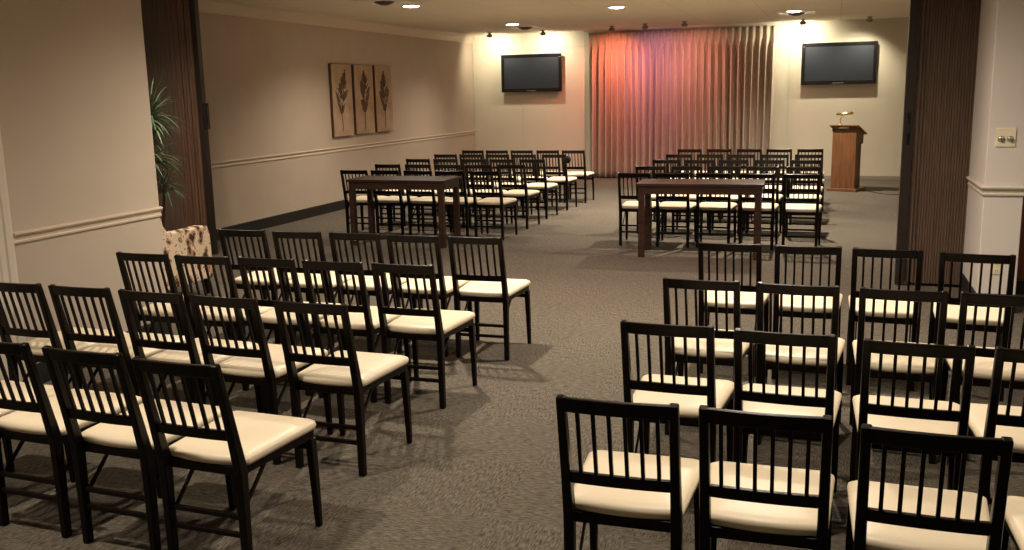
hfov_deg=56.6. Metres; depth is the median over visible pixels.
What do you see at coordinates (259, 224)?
baseboard
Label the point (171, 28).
partition
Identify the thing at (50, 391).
seat cushion
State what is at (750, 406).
seat cushion
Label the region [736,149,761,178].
chair
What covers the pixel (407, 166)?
chair
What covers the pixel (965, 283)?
baseboard
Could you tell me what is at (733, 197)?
seat cushion
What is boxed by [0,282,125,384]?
chair
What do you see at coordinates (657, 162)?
chair
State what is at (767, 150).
chair
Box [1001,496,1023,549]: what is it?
chair
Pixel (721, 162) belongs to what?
chair
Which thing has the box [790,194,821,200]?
seat cushion
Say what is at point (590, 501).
seat cushion
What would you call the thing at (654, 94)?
pleated curtain
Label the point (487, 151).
chair
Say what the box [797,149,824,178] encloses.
chair
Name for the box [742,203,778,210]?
seat cushion
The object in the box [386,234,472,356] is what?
chair
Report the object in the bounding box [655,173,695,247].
chair
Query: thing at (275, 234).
chair
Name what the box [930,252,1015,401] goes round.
chair
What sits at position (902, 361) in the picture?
seat cushion
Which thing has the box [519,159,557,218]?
chair
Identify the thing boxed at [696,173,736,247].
chair
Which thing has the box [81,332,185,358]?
seat cushion
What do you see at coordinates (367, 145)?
trim
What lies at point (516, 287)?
seat cushion
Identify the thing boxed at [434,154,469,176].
chair
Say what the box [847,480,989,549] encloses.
seat cushion
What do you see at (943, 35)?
partition
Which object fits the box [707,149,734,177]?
chair
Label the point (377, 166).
chair
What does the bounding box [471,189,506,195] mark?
seat cushion
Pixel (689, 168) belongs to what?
chair
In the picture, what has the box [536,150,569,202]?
chair
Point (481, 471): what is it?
floor
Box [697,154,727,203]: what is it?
chair
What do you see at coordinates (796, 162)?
chair
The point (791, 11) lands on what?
recessed light
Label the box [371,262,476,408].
chair
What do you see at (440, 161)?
chair
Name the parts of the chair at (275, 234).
post, rail, rail, seat frame, post, leg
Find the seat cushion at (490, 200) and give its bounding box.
[477,197,516,204]
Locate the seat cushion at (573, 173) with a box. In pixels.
[568,171,593,175]
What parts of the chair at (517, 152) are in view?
rail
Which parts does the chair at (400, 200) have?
post, rail, rail, leg, seat frame, post, leg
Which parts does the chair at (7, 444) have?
leg, leg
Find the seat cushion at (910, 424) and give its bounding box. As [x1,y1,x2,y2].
[852,395,959,434]
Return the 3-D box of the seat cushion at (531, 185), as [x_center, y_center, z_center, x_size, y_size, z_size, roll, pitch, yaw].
[0.403,-1.313,13.932,0.434,0.048,0.488,3,11,19]
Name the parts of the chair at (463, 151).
rail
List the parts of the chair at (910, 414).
leg, post, seat frame, rail, rail, leg, post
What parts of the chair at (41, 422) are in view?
post, rail, rail, post, seat frame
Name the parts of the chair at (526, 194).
post, rail, leg, rail, seat frame, post, leg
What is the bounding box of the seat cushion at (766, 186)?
[765,185,781,191]
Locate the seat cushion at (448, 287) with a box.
[402,276,469,293]
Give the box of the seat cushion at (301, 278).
[289,271,357,287]
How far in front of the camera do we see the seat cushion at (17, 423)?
4.05 m
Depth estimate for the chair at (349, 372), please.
4.56 m
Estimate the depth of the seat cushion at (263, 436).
3.74 m
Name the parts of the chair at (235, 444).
post, rail, rail, post, leg, seat frame, rail, leg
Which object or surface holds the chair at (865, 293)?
on the floor
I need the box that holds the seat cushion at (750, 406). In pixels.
[743,383,841,426]
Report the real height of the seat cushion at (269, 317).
0.048 m
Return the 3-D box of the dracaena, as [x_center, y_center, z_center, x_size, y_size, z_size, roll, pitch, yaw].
[-3.779,-1.035,9.967,0.829,2.036,1.026,-7,12,-27]
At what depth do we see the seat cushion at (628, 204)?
11.19 m
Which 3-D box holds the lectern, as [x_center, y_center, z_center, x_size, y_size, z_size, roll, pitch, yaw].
[5.852,-2.050,16.589,0.515,1.145,0.465,7,14,38]
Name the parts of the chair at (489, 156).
post, rail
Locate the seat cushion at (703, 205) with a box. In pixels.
[700,202,736,209]
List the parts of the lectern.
panel, molding, panel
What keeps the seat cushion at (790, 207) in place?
on the chair at (788, 209)
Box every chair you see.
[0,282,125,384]
[0,342,142,537]
[0,380,74,482]
[41,345,236,549]
[48,284,195,402]
[116,251,231,382]
[118,289,263,412]
[131,356,322,549]
[174,254,273,390]
[189,294,332,464]
[218,229,308,343]
[237,256,346,395]
[272,230,361,347]
[273,300,412,476]
[302,260,411,402]
[329,232,416,350]
[340,170,390,232]
[370,170,419,234]
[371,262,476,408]
[375,164,420,225]
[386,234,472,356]
[403,170,451,235]
[405,164,448,226]
[406,159,446,215]
[433,159,473,216]
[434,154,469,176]
[434,164,477,224]
[435,170,482,236]
[447,235,530,360]
[459,154,485,208]
[461,159,497,217]
[462,150,484,175]
[465,164,507,227]
[470,171,517,239]
[486,150,518,176]
[486,154,521,208]
[489,159,528,217]
[497,164,539,228]
[510,150,543,201]
[512,154,547,209]
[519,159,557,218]
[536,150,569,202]
[542,154,576,209]
[556,394,698,549]
[562,150,593,202]
[617,172,659,245]
[620,320,733,462]
[635,166,671,231]
[652,159,680,222]
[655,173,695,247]
[663,277,754,434]
[666,154,695,200]
[671,166,708,232]
[678,149,706,178]
[685,160,718,222]
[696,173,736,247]
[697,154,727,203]
[698,242,768,376]
[699,405,834,549]
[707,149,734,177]
[708,166,745,235]
[719,160,752,223]
[728,154,757,178]
[733,328,841,492]
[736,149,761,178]
[738,173,778,249]
[745,166,782,233]
[753,160,784,221]
[756,282,844,444]
[761,154,788,184]
[766,149,793,183]
[771,244,842,378]
[782,174,821,245]
[785,166,821,234]
[789,160,822,222]
[794,154,824,210]
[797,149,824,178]
[845,423,1013,549]
[846,247,922,390]
[849,287,948,463]
[849,338,975,490]
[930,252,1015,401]
[940,292,1023,463]
[968,346,1023,505]
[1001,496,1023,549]
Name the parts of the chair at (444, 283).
post, rail, rail, seat frame, post, leg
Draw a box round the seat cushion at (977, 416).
[968,403,1023,453]
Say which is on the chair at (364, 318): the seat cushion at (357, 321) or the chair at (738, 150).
the seat cushion at (357, 321)
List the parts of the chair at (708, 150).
rail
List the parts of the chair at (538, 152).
post, rail, post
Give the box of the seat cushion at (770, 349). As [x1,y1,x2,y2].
[766,338,844,365]
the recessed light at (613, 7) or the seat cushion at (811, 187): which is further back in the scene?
the recessed light at (613, 7)
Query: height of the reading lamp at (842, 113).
0.229 m
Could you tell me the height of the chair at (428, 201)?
0.870 m
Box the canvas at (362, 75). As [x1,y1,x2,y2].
[351,64,374,133]
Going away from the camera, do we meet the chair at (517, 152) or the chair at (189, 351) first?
the chair at (189, 351)
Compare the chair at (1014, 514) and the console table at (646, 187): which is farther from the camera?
the console table at (646, 187)
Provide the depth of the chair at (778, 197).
11.60 m
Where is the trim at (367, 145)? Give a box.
[211,130,475,167]
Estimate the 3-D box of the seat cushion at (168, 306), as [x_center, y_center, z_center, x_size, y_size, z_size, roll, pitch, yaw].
[-2.191,0.200,6.314,0.434,0.048,0.488,3,11,19]
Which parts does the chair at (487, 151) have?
rail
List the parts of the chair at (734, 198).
post, rail, seat frame, post, leg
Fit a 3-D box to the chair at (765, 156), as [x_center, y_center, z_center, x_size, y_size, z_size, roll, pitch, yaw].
[3.834,-1.341,13.839,0.434,0.870,0.608,3,11,19]
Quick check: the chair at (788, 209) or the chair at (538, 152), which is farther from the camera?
the chair at (538, 152)
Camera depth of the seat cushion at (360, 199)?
12.45 m
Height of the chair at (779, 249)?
0.870 m
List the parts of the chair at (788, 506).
post, leg, seat frame, rail, rail, post, leg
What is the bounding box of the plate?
[995,128,1016,146]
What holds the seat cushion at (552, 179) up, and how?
on the chair at (566, 180)
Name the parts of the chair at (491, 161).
rail, rail, seat frame, post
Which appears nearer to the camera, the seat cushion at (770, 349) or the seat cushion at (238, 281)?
the seat cushion at (770, 349)
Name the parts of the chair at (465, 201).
rail, leg, rail, seat frame, post, leg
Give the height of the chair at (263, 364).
0.870 m
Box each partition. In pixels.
[140,0,217,254]
[894,0,980,284]
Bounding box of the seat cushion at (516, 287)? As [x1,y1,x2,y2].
[459,279,529,296]
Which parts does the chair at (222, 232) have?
post, rail, rail, seat frame, leg, post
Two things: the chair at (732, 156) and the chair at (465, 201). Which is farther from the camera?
the chair at (732, 156)
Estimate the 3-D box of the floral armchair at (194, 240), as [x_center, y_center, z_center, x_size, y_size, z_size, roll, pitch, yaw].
[-3.293,-0.357,8.627,0.720,1.191,0.840,2,11,18]
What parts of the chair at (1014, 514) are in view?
leg, seat frame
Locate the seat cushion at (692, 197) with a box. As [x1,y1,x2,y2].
[675,194,708,199]
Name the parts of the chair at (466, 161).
post, rail, post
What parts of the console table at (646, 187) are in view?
leg, leg, leg, leg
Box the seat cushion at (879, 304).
[848,295,913,317]
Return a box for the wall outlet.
[992,264,1000,273]
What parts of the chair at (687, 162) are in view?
post, rail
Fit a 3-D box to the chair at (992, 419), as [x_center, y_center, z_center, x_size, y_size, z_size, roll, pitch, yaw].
[2.013,0.640,3.699,0.434,0.870,0.608,2,11,17]
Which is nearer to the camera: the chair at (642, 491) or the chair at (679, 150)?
the chair at (642, 491)
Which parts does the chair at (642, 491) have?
post, leg, rail, rail, seat frame, post, leg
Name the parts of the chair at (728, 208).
post, leg, rail, rail, seat frame, post, leg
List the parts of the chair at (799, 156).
rail, post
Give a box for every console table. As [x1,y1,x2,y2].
[346,175,461,248]
[636,179,764,259]
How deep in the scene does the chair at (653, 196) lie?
11.98 m
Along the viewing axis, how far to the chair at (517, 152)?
15.73 m
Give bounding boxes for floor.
[0,177,1023,549]
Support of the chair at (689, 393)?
on the floor
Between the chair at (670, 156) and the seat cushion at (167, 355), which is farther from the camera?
the chair at (670, 156)
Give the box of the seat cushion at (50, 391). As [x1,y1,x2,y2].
[0,380,55,416]
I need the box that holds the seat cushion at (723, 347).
[674,329,748,358]
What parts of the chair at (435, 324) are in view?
post, rail, rail, leg, seat frame, post, leg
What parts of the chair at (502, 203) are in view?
post, rail, rail, leg, seat frame, post, leg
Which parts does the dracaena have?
crown, crown, crown, crown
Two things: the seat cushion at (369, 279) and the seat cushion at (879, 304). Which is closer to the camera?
the seat cushion at (879, 304)
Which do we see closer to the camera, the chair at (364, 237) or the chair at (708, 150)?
the chair at (364, 237)
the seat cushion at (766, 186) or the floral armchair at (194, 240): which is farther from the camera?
the seat cushion at (766, 186)
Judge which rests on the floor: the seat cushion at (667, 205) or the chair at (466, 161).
the chair at (466, 161)
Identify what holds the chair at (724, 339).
on the floor
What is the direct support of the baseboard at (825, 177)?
attached to the wall at (803, 115)
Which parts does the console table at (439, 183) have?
leg, leg, leg, leg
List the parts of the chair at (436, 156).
rail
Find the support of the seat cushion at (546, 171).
on the chair at (538, 152)
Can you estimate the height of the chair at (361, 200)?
0.870 m
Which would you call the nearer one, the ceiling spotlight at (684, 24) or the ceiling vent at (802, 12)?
the ceiling vent at (802, 12)
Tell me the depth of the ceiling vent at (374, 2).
12.64 m
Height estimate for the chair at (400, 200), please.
0.870 m
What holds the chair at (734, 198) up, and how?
on the floor
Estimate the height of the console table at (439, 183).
0.810 m
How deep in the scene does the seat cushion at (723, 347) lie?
4.96 m
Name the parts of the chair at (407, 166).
post, rail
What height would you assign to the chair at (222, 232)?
0.870 m
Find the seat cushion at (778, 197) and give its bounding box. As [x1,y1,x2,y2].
[751,194,782,200]
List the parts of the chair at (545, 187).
post, leg, rail, rail, seat frame, post, leg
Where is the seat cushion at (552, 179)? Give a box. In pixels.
[547,177,576,181]
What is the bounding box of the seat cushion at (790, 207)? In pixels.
[786,203,821,211]
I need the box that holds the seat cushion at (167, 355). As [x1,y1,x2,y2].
[147,338,257,363]
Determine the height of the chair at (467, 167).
0.870 m
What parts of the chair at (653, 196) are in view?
post, rail, post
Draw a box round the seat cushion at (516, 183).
[495,182,527,187]
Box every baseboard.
[36,322,171,382]
[216,169,475,240]
[632,176,899,179]
[961,273,1016,313]
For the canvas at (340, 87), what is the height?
1.140 m
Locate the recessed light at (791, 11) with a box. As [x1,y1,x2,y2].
[785,10,803,12]
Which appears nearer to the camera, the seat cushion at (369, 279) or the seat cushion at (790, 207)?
the seat cushion at (369, 279)
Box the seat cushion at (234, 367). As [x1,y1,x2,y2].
[219,344,327,377]
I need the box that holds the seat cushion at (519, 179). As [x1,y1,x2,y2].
[518,176,547,181]
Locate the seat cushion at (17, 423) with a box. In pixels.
[0,389,142,435]
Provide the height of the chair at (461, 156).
0.870 m
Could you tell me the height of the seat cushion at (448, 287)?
0.048 m
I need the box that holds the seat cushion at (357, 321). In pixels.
[320,305,401,329]
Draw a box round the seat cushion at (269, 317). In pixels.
[261,301,340,324]
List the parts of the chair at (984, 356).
leg, post, seat frame, rail, rail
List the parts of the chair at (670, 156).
post, rail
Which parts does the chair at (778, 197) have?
post, rail, seat frame, rail, post, leg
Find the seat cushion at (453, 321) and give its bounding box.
[388,308,474,333]
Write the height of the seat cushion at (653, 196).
0.048 m
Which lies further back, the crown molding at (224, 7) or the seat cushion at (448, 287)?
the crown molding at (224, 7)
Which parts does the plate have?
knob, knob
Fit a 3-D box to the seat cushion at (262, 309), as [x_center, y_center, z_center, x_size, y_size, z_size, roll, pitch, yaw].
[-1.771,0.221,6.159,0.434,0.048,0.488,2,11,18]
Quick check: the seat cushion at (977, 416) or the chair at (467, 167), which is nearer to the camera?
the seat cushion at (977, 416)
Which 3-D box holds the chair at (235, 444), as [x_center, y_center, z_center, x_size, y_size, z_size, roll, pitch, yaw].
[-1.119,0.687,3.793,0.434,0.870,0.608,3,12,20]
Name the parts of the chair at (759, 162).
rail, post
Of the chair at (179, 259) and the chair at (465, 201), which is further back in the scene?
the chair at (465, 201)
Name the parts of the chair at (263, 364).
post, rail, rail, post, leg, seat frame, leg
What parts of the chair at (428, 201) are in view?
post, rail, rail, leg, seat frame, post, leg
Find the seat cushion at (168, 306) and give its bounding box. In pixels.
[138,303,208,316]
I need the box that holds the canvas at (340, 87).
[328,63,353,136]
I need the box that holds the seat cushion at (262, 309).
[201,306,273,321]
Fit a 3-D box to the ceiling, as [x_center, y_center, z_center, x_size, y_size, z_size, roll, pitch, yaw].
[1.184,-2.877,7.897,13.400,0.150,23.700,2,11,18]
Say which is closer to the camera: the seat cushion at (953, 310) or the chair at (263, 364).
the chair at (263, 364)
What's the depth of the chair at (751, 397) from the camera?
3.79 m
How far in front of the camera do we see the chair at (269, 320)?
5.72 m
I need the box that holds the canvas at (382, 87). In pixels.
[372,65,392,131]
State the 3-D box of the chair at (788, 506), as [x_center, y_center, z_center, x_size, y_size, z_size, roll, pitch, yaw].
[0.837,0.774,3.128,0.434,0.870,0.608,2,11,18]
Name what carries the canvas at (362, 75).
attached to the wall at (267, 92)
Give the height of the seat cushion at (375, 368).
0.048 m
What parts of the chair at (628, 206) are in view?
post, leg, rail, rail, seat frame, post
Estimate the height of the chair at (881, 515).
0.870 m
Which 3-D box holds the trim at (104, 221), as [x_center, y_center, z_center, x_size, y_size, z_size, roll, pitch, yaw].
[-2.887,-0.356,6.576,0.030,0.073,1.395,2,11,18]
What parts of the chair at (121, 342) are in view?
post, rail, rail, seat frame, post, leg, leg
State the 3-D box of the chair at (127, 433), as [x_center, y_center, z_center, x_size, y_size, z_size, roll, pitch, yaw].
[-1.540,0.661,3.975,0.434,0.870,0.608,3,12,21]
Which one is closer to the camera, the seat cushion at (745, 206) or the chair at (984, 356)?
the chair at (984, 356)
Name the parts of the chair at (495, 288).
post, rail, leg, rail, seat frame, post, leg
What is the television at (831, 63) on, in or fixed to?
attached to the wall at (803, 115)
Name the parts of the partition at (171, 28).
pleated panel, lead post, latch plate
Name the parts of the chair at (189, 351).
post, rail, rail, post, leg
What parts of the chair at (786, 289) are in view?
post, rail, seat frame, post, leg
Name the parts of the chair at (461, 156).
rail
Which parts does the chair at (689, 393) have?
post, leg, rail, rail, seat frame, post, leg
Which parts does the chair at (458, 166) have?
rail, post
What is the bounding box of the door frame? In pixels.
[0,129,30,382]
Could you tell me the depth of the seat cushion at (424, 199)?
12.16 m
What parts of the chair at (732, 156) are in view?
rail, post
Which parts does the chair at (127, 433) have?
post, rail, rail, seat frame, post, leg, leg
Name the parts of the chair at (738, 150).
rail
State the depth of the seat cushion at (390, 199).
12.30 m
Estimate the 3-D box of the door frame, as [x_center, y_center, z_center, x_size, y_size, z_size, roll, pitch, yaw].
[-3.302,-0.266,5.362,0.022,2.240,1.160,2,11,18]
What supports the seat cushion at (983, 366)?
on the chair at (984, 356)
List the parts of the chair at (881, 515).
leg, post, rail, rail, post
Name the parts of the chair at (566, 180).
post, rail, rail, seat frame, post, leg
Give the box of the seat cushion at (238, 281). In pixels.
[235,268,303,284]
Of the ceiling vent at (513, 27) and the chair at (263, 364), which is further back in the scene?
the ceiling vent at (513, 27)
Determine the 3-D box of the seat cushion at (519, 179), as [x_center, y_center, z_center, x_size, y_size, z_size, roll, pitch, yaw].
[0.299,-1.519,15.018,0.434,0.048,0.488,3,11,19]
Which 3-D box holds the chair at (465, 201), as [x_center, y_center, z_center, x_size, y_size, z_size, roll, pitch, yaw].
[-0.679,-0.922,12.144,0.434,0.870,0.608,2,11,18]
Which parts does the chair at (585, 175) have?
post, rail, rail, seat frame, post, leg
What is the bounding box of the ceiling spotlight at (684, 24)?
[681,21,687,26]
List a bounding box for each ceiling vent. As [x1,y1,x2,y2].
[354,0,413,5]
[507,26,544,29]
[777,11,814,15]
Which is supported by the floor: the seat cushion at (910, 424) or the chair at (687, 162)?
the chair at (687, 162)
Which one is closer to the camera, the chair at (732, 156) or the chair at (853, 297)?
the chair at (853, 297)
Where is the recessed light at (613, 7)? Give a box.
[606,6,626,8]
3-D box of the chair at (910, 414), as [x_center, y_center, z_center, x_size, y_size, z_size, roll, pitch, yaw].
[1.601,0.622,3.837,0.434,0.870,0.608,3,12,20]
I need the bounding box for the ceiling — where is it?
[225,0,909,34]
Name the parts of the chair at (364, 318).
post, rail, rail, seat frame, post, leg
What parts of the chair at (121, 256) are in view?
post, rail, seat frame, post, leg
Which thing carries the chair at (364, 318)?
on the floor
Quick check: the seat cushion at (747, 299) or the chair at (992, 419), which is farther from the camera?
the seat cushion at (747, 299)
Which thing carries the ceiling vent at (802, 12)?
in the ceiling
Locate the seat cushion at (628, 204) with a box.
[622,201,659,208]
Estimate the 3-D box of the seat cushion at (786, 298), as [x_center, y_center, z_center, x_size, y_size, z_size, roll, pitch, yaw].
[1.885,0.163,6.068,0.434,0.048,0.488,2,11,18]
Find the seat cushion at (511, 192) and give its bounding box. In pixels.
[503,190,539,195]
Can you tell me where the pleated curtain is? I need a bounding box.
[589,25,775,177]
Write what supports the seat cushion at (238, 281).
on the chair at (222, 232)
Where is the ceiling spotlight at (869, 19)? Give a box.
[866,16,872,21]
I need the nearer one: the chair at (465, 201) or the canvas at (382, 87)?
the chair at (465, 201)
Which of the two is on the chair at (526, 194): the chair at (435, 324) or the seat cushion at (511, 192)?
the seat cushion at (511, 192)
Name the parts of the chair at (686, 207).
post, leg, rail, rail, seat frame, post, leg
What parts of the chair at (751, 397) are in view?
post, leg, seat frame, rail, rail, post, leg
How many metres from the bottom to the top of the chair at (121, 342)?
0.870 m
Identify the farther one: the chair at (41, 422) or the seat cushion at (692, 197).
the seat cushion at (692, 197)
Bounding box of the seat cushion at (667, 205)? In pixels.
[659,201,695,209]
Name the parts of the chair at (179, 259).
post, rail, seat frame, leg, post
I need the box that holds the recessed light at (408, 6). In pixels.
[400,5,421,7]
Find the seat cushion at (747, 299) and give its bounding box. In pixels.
[704,290,768,308]
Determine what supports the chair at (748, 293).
on the floor
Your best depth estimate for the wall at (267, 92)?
14.19 m
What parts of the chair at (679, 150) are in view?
rail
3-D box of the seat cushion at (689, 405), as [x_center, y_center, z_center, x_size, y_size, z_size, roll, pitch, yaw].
[0.753,0.535,4.250,0.434,0.048,0.488,3,12,20]
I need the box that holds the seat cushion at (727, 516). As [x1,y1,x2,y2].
[710,461,834,535]
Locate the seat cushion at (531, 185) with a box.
[527,183,557,188]
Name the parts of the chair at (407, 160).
rail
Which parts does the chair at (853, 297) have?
leg, post, seat frame, rail, post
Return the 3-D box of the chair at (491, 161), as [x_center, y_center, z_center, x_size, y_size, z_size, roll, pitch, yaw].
[-0.047,-1.293,14.011,0.434,0.870,0.608,3,11,19]
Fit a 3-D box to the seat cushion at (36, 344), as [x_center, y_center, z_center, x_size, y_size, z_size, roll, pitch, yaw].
[-2.533,0.376,5.432,0.434,0.048,0.488,3,12,19]
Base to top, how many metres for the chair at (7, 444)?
0.870 m
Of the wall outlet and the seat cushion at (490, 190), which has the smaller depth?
the wall outlet
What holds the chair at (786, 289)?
on the floor
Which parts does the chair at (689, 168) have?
post, rail, seat frame, post, leg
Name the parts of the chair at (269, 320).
post, rail, rail, seat frame, leg, post, leg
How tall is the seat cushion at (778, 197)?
0.048 m
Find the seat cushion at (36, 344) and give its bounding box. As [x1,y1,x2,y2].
[27,327,125,355]
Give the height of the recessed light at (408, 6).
0.026 m
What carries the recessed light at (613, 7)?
in the ceiling
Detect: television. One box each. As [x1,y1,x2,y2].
[501,53,561,91]
[801,41,877,84]
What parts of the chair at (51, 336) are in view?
post, rail, rail, seat frame, post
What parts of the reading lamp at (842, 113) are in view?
lamp shade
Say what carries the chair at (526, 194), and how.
on the floor
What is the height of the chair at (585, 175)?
0.870 m
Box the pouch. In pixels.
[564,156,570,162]
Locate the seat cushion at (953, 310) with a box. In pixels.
[933,302,1003,325]
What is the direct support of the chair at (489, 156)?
on the floor
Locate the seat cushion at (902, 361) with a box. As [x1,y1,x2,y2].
[852,340,934,373]
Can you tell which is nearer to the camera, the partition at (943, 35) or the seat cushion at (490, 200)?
the partition at (943, 35)
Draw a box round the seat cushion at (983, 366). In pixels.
[946,346,1023,381]
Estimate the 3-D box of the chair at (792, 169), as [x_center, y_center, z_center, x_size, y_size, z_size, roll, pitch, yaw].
[3.572,-0.917,11.657,0.434,0.870,0.608,3,11,19]
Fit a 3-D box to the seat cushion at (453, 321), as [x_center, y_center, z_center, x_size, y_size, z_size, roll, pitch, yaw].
[-0.502,0.275,5.742,0.434,0.048,0.488,3,11,19]
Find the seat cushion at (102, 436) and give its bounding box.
[81,399,220,449]
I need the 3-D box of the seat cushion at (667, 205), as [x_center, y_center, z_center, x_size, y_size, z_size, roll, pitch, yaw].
[1.938,-0.823,11.207,0.434,0.048,0.488,3,11,19]
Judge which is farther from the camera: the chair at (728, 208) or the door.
the chair at (728, 208)
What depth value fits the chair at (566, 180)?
14.64 m
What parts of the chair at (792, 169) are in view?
post, rail, rail, seat frame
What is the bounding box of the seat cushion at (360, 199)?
[348,195,387,202]
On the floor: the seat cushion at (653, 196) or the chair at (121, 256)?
the chair at (121, 256)
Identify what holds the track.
attached to the ceiling
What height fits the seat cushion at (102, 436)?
0.048 m
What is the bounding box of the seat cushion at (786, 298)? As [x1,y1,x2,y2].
[779,294,842,312]
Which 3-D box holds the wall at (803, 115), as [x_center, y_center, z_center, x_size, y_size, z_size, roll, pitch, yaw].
[3.906,-3.502,19.344,9.950,3.040,0.150,2,11,18]
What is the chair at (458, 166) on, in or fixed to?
on the floor
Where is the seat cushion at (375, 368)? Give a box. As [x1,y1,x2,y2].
[298,350,408,386]
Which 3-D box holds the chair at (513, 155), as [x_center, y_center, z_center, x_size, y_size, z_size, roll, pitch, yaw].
[0.281,-1.483,14.967,0.434,0.870,0.608,3,11,19]
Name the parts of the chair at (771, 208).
post, rail, rail, seat frame, post, leg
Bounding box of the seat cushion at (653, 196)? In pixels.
[651,194,671,198]
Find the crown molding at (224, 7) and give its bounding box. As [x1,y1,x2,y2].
[198,0,473,43]
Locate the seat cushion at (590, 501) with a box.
[574,450,698,519]
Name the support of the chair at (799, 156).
on the floor
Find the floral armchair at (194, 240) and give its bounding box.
[160,216,212,293]
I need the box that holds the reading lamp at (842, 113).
[836,112,852,124]
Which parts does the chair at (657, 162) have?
post, rail, post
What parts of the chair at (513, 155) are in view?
rail, post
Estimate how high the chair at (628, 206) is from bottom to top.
0.870 m
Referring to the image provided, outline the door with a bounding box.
[0,273,9,380]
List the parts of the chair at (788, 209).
post, rail, rail, seat frame, post, leg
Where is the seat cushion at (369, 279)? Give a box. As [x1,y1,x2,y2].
[343,273,412,290]
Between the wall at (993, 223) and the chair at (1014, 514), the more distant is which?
the wall at (993, 223)
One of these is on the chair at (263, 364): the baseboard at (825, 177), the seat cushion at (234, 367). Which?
the seat cushion at (234, 367)
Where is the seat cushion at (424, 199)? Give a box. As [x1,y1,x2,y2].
[411,196,450,203]
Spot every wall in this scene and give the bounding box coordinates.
[0,0,165,341]
[199,12,474,228]
[473,17,908,175]
[962,0,1023,294]
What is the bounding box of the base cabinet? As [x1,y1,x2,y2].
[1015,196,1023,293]
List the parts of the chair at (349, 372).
post, rail, rail, leg, seat frame, post, rail, leg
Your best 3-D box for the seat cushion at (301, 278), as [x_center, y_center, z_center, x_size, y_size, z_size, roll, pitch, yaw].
[-1.423,0.028,7.129,0.434,0.048,0.488,2,11,17]
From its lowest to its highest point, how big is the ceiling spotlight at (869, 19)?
0.100 m
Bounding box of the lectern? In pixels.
[827,125,866,191]
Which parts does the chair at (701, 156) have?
rail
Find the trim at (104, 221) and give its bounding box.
[13,206,162,243]
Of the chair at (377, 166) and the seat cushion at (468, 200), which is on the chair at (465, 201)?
the seat cushion at (468, 200)
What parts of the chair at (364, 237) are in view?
post, rail, rail, seat frame, post, leg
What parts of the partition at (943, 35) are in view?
lead post, latch plate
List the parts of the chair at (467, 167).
post, rail, rail, seat frame, post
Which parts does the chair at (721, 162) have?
post, rail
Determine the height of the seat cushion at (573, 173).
0.048 m
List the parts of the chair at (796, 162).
post, rail, rail, seat frame, post, leg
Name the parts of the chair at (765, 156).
rail, post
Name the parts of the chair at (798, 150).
rail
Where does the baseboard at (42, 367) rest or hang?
attached to the wall at (76, 125)
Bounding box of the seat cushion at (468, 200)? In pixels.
[445,197,481,203]
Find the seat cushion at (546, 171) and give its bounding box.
[540,171,567,175]
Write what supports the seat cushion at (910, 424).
on the chair at (910, 414)
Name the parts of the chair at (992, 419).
post, seat frame, rail, rail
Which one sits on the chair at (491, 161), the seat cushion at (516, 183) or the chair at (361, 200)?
the seat cushion at (516, 183)
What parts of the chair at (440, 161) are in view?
rail, post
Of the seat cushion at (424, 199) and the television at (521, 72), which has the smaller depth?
the seat cushion at (424, 199)
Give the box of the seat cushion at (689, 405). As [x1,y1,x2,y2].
[633,374,733,417]
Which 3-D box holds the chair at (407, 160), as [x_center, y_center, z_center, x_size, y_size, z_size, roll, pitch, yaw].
[-1.302,-1.351,14.447,0.434,0.870,0.608,3,11,19]
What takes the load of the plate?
attached to the wall at (993, 223)
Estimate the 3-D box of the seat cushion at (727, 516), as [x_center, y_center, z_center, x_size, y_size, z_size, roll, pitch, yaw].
[0.855,0.738,3.179,0.434,0.048,0.488,2,11,18]
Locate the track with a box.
[584,22,780,31]
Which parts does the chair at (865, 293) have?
leg, post, seat frame, rail, post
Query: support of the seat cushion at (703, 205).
on the chair at (728, 208)
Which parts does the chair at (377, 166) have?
post, rail, post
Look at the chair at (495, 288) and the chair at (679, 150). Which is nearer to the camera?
the chair at (495, 288)
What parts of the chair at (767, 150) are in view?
rail, post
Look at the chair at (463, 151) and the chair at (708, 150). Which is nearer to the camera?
the chair at (708, 150)
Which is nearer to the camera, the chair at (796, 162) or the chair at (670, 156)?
the chair at (796, 162)
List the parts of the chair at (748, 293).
post, rail, seat frame, rail, post, leg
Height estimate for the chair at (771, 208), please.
0.870 m
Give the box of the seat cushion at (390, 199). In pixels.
[378,196,418,202]
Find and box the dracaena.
[149,78,190,228]
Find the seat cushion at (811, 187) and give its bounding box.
[793,186,822,190]
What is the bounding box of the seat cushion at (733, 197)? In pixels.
[712,195,744,200]
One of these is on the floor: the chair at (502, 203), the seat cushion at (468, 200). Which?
the chair at (502, 203)
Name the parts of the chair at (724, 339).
post, leg, rail, seat frame, rail, post, leg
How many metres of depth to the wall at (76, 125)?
6.42 m
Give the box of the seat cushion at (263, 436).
[169,411,315,464]
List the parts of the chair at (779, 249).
post, seat frame, rail, post, leg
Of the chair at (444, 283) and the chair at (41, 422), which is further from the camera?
the chair at (444, 283)
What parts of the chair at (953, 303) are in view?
leg, post, seat frame, rail, rail, post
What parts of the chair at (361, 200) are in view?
post, rail, rail, leg, leg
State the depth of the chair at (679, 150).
15.09 m

